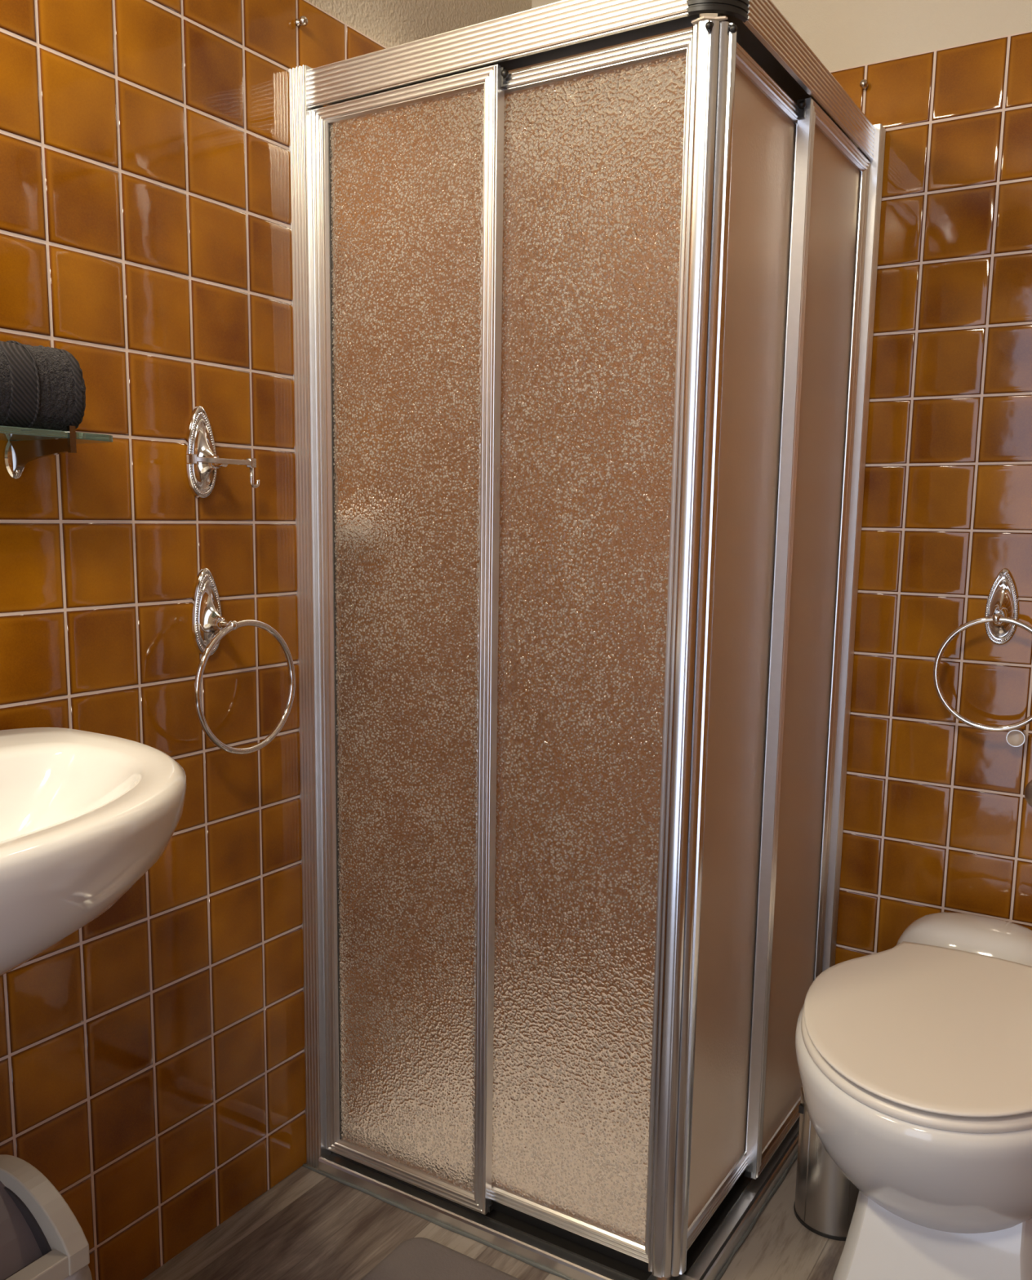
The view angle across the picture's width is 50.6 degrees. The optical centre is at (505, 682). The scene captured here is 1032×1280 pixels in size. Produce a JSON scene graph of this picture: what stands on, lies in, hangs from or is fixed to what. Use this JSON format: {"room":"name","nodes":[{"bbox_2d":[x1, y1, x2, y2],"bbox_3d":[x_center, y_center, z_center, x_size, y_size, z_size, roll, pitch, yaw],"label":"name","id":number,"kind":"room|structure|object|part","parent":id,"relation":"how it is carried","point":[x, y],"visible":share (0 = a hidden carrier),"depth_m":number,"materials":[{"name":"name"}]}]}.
{"room":"bathroom","nodes":[
{"label":"bathroom","id":0,"kind":"room"},
{"bbox_2d":[0,0,531,1279],"bbox_3d":[-0.686,-0.211,1.262,0.133,2.220,2.783,6,10,32],"label":"wall","id":1,"kind":"structure","parent":0,"point":[153,1058],"depth_m":1.50,"materials":[{"name":"orange tile"}]},
{"bbox_2d":[0,425,113,479],"bbox_3d":[-0.639,-0.242,1.100,0.112,0.058,0.524,6,10,32],"label":"glass shelf","id":2,"kind":"object","parent":1,"relation":"attached to","point":[23,446],"visible":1,"depth_m":1.25,"materials":[{"name":"green"}]},
{"bbox_3d":[-0.579,-0.265,1.290,0.010,0.047,0.026,6,10,32],"label":"bracket plate","id":3,"kind":"part","parent":2,"relation":"part of","materials":[{"name":"silver metal"}]},
{"bbox_2d":[0,340,85,431],"bbox_3d":[-0.588,-0.324,1.164,0.095,0.099,0.265,6,10,32],"label":"rolled towel","id":4,"kind":"object","parent":2,"relation":"on","point":[42,387],"visible":0.89,"depth_m":1.21,"materials":[{"name":"grey fabric"}]},
{"bbox_3d":[-0.551,-0.332,1.221,0.095,0.099,0.003,6,10,32],"label":"cord trim","id":5,"kind":"part","parent":4,"relation":"part of","materials":[{"name":"grey fabric"}]},
{"bbox_3d":[-0.534,-0.267,1.261,0.110,0.055,0.013,6,10,32],"label":"bracket arm","id":6,"kind":"part","parent":2,"relation":"part of","materials":[{"name":"silver metal"}]},
{"bbox_3d":[-0.640,-0.261,1.098,0.109,0.008,0.524,6,10,32],"label":"glass plate","id":7,"kind":"part","parent":2,"relation":"part of","materials":[{"name":"green"}]},
{"bbox_2d":[0,727,186,976],"bbox_3d":[-0.594,0.213,0.909,0.469,0.217,0.788,6,10,32],"label":"basin","id":8,"kind":"object","parent":1,"relation":"attached to","point":[84,815],"visible":1,"depth_m":0.97,"materials":[{"name":"white ceramic"}]},
{"bbox_2d":[184,405,259,498],"bbox_3d":[-0.406,-0.320,1.511,0.059,0.128,0.128,6,10,32],"label":"holder","id":9,"kind":"object","parent":1,"relation":"attached to","point":[202,461],"visible":1,"depth_m":1.51,"materials":[{"name":"silver metal"}]},
{"bbox_3d":[-0.414,-0.322,1.519,0.037,0.128,0.052,6,10,32],"label":"wall plate","id":10,"kind":"part","parent":9,"relation":"part of","materials":[{"name":"silver metal"}]},
{"bbox_3d":[-0.396,-0.304,1.510,0.020,0.015,0.015,6,10,32],"label":"stem","id":11,"kind":"part","parent":9,"relation":"part of","materials":[{"name":"silver metal"}]},
{"bbox_2d":[191,567,295,754],"bbox_3d":[-0.393,-0.032,1.579,0.063,0.268,0.195,6,10,32],"label":"towel ring","id":12,"kind":"object","parent":1,"relation":"attached to","point":[208,626],"visible":1,"depth_m":1.55,"materials":[{"name":"silver metal"}]},
{"bbox_3d":[-0.416,-0.100,1.555,0.037,0.128,0.052,6,10,32],"label":"wall plate","id":13,"kind":"part","parent":12,"relation":"part of","materials":[{"name":"silver metal"}]},
{"bbox_3d":[-0.392,-0.082,1.542,0.033,0.015,0.015,6,10,32],"label":"stem","id":14,"kind":"part","parent":12,"relation":"part of","materials":[{"name":"silver metal"}]},
{"bbox_2d":[295,15,307,26],"bbox_3d":[-0.300,-0.975,1.609,0.018,0.014,0.014,6,10,32],"label":"hook","id":15,"kind":"object","parent":1,"relation":"attached to","point":[303,20],"visible":1,"depth_m":1.60,"materials":[{"name":"silver metal"}]},
{"bbox_3d":[-0.305,-0.976,1.612,0.007,0.011,0.011,6,10,32],"label":"stem","id":16,"kind":"part","parent":15,"relation":"part of","materials":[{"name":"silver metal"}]},
{"bbox_2d":[142,1157,844,1279],"bbox_3d":[0.099,1.026,0.940,2.024,0.110,2.783,6,10,32],"label":"floor","id":17,"kind":"structure","parent":0,"point":[309,1225],"depth_m":1.67,"materials":[{"name":"grey wood"}]},
{"bbox_2d":[0,1154,92,1279],"bbox_3d":[-0.600,0.733,1.073,0.216,0.412,0.314,6,10,32],"label":"bin","id":18,"kind":"object","parent":17,"relation":"on","point":[42,1238],"visible":1,"depth_m":1.12,"materials":[{"name":"beige plastic"}]},
{"bbox_2d":[360,1237,520,1279],"bbox_3d":[-0.094,0.903,1.338,0.460,0.009,0.546,6,10,32],"label":"bath mat","id":19,"kind":"object","parent":17,"relation":"on","point":[415,1258],"visible":1,"depth_m":1.60,"materials":[{"name":"grey fabric"}]},
{"bbox_2d":[288,0,885,1279],"bbox_3d":[0.147,-0.048,1.839,0.703,1.750,0.703,6,10,32],"label":"shower enclosure","id":20,"kind":"object","parent":17,"relation":"on","point":[583,345],"visible":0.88,"depth_m":1.58,"materials":[{"name":"glass"}]},
{"bbox_3d":[-0.154,-0.012,1.657,0.306,1.642,0.004,6,10,32],"label":"pebbled pane","id":21,"kind":"part","parent":20,"relation":"part of","materials":[{"name":"white plastic"}]},
{"bbox_3d":[-0.154,-0.012,1.656,0.323,1.659,0.020,6,10,32],"label":"fixed panel","id":22,"kind":"part","parent":20,"relation":"part of","materials":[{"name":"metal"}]},
{"bbox_3d":[-0.042,0.839,1.707,0.616,0.025,0.055,6,10,32],"label":"rail","id":23,"kind":"part","parent":20,"relation":"part of","materials":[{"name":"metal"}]},
{"bbox_3d":[-0.026,-0.849,1.461,0.595,0.053,0.040,6,10,32],"label":"rail","id":24,"kind":"part","parent":20,"relation":"part of","materials":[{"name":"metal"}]},
{"bbox_3d":[0.093,0.007,1.523,0.291,1.619,0.004,6,10,32],"label":"pebbled pane","id":25,"kind":"part","parent":20,"relation":"part of","materials":[{"name":"white plastic"}]},
{"bbox_3d":[0.093,0.007,1.523,0.309,1.636,0.020,6,10,32],"label":"sliding door","id":26,"kind":"part","parent":20,"relation":"part of","materials":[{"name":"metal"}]},
{"bbox_3d":[0.334,0.002,1.578,0.004,1.619,0.291,6,10,32],"label":"pebbled pane","id":27,"kind":"part","parent":20,"relation":"part of","materials":[{"name":"white plastic"}]},
{"bbox_3d":[0.335,0.002,1.577,0.020,1.636,0.308,6,10,32],"label":"sliding door","id":28,"kind":"part","parent":20,"relation":"part of","materials":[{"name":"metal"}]},
{"bbox_3d":[0.412,0.830,1.809,0.055,0.025,0.616,6,10,32],"label":"rail","id":29,"kind":"part","parent":20,"relation":"part of","materials":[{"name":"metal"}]},
{"bbox_3d":[0.433,-0.859,1.565,0.040,0.053,0.595,6,10,32],"label":"rail","id":30,"kind":"part","parent":20,"relation":"part of","materials":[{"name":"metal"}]},
{"bbox_3d":[0.500,-0.026,1.804,0.020,1.659,0.323,6,10,32],"label":"fixed panel","id":31,"kind":"part","parent":20,"relation":"part of","materials":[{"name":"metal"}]},
{"bbox_3d":[0.499,-0.026,1.805,0.004,1.642,0.306,6,10,32],"label":"pebbled pane","id":32,"kind":"part","parent":20,"relation":"part of","materials":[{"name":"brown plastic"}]},
{"bbox_2d":[793,1086,858,1240],"bbox_3d":[0.527,0.746,1.732,0.126,0.216,0.126,6,10,32],"label":"bin","id":33,"kind":"object","parent":17,"relation":"on","point":[824,1204],"visible":0.34,"depth_m":1.69,"materials":[{"name":"grey metal"}]},
{"bbox_2d":[798,1102,803,1114],"bbox_3d":[0.467,0.670,1.718,0.009,0.012,0.009,6,10,32],"label":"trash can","id":34,"kind":"object","parent":33,"relation":"attached to","point":[801,1106],"depth_m":1.72,"materials":[{"name":"black plastic"}]},
{"bbox_3d":[0.528,0.647,1.717,0.124,0.015,0.124,6,10,32],"label":"lid","id":35,"kind":"part","parent":33,"relation":"part of","materials":[{"name":"silver metal"}]},
{"bbox_2d":[795,911,1031,1279],"bbox_3d":[0.659,0.644,1.620,0.413,0.454,0.636,6,10,32],"label":"toilet","id":36,"kind":"object","parent":17,"relation":"on","point":[913,1056],"visible":1,"depth_m":1.45,"materials":[{"name":"white ceramic"}]},
{"bbox_3d":[0.613,0.493,1.521,0.393,0.052,0.449,6,10,32],"label":"seat","id":37,"kind":"part","parent":36,"relation":"part of","materials":[{"name":"white plastic"}]},
{"bbox_3d":[0.613,0.471,1.517,0.387,0.046,0.451,6,10,32],"label":"lid","id":38,"kind":"part","parent":36,"relation":"part of","materials":[{"name":"white plastic"}]},
{"bbox_2d":[530,0,1031,964],"bbox_3d":[0.820,-0.285,1.875,1.773,2.220,0.133,6,10,32],"label":"wall","id":39,"kind":"structure","parent":0,"point":[937,818],"depth_m":1.84,"materials":[{"name":"orange tile"}]},
{"bbox_2d":[859,79,868,89],"bbox_3d":[0.598,-1.000,1.823,0.014,0.014,0.018,6,10,32],"label":"hook","id":40,"kind":"object","parent":39,"relation":"attached to","point":[864,84],"visible":1,"depth_m":1.82,"materials":[{"name":"silver metal"}]},
{"bbox_2d":[933,568,1031,731],"bbox_3d":[0.811,-0.055,1.797,0.190,0.265,0.063,6,10,32],"label":"towel ring","id":41,"kind":"object","parent":39,"relation":"attached to","point":[1000,619],"visible":1,"depth_m":1.80,"materials":[{"name":"silver metal"}]},
{"bbox_3d":[0.800,-0.106,1.778,0.015,0.015,0.033,6,10,32],"label":"stem","id":42,"kind":"part","parent":41,"relation":"part of","materials":[{"name":"silver metal"}]},
{"bbox_3d":[0.816,-0.125,1.799,0.052,0.128,0.037,6,10,32],"label":"wall plate","id":43,"kind":"part","parent":41,"relation":"part of","materials":[{"name":"silver metal"}]},
{"bbox_2d":[1005,728,1025,746],"bbox_3d":[0.846,0.089,1.808,0.030,0.030,0.042,6,10,32],"label":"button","id":44,"kind":"object","parent":39,"relation":"attached to","point":[1015,737],"visible":0.98,"depth_m":1.79,"materials":[{"name":"silver metal"}]},
{"bbox_2d":[1024,780,1031,806],"bbox_3d":[0.886,0.186,1.802,0.057,0.057,0.034,6,10,32],"label":"rosette","id":45,"kind":"object","parent":39,"relation":"attached to","point":[1028,790],"visible":1,"depth_m":1.82,"materials":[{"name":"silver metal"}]}
]}

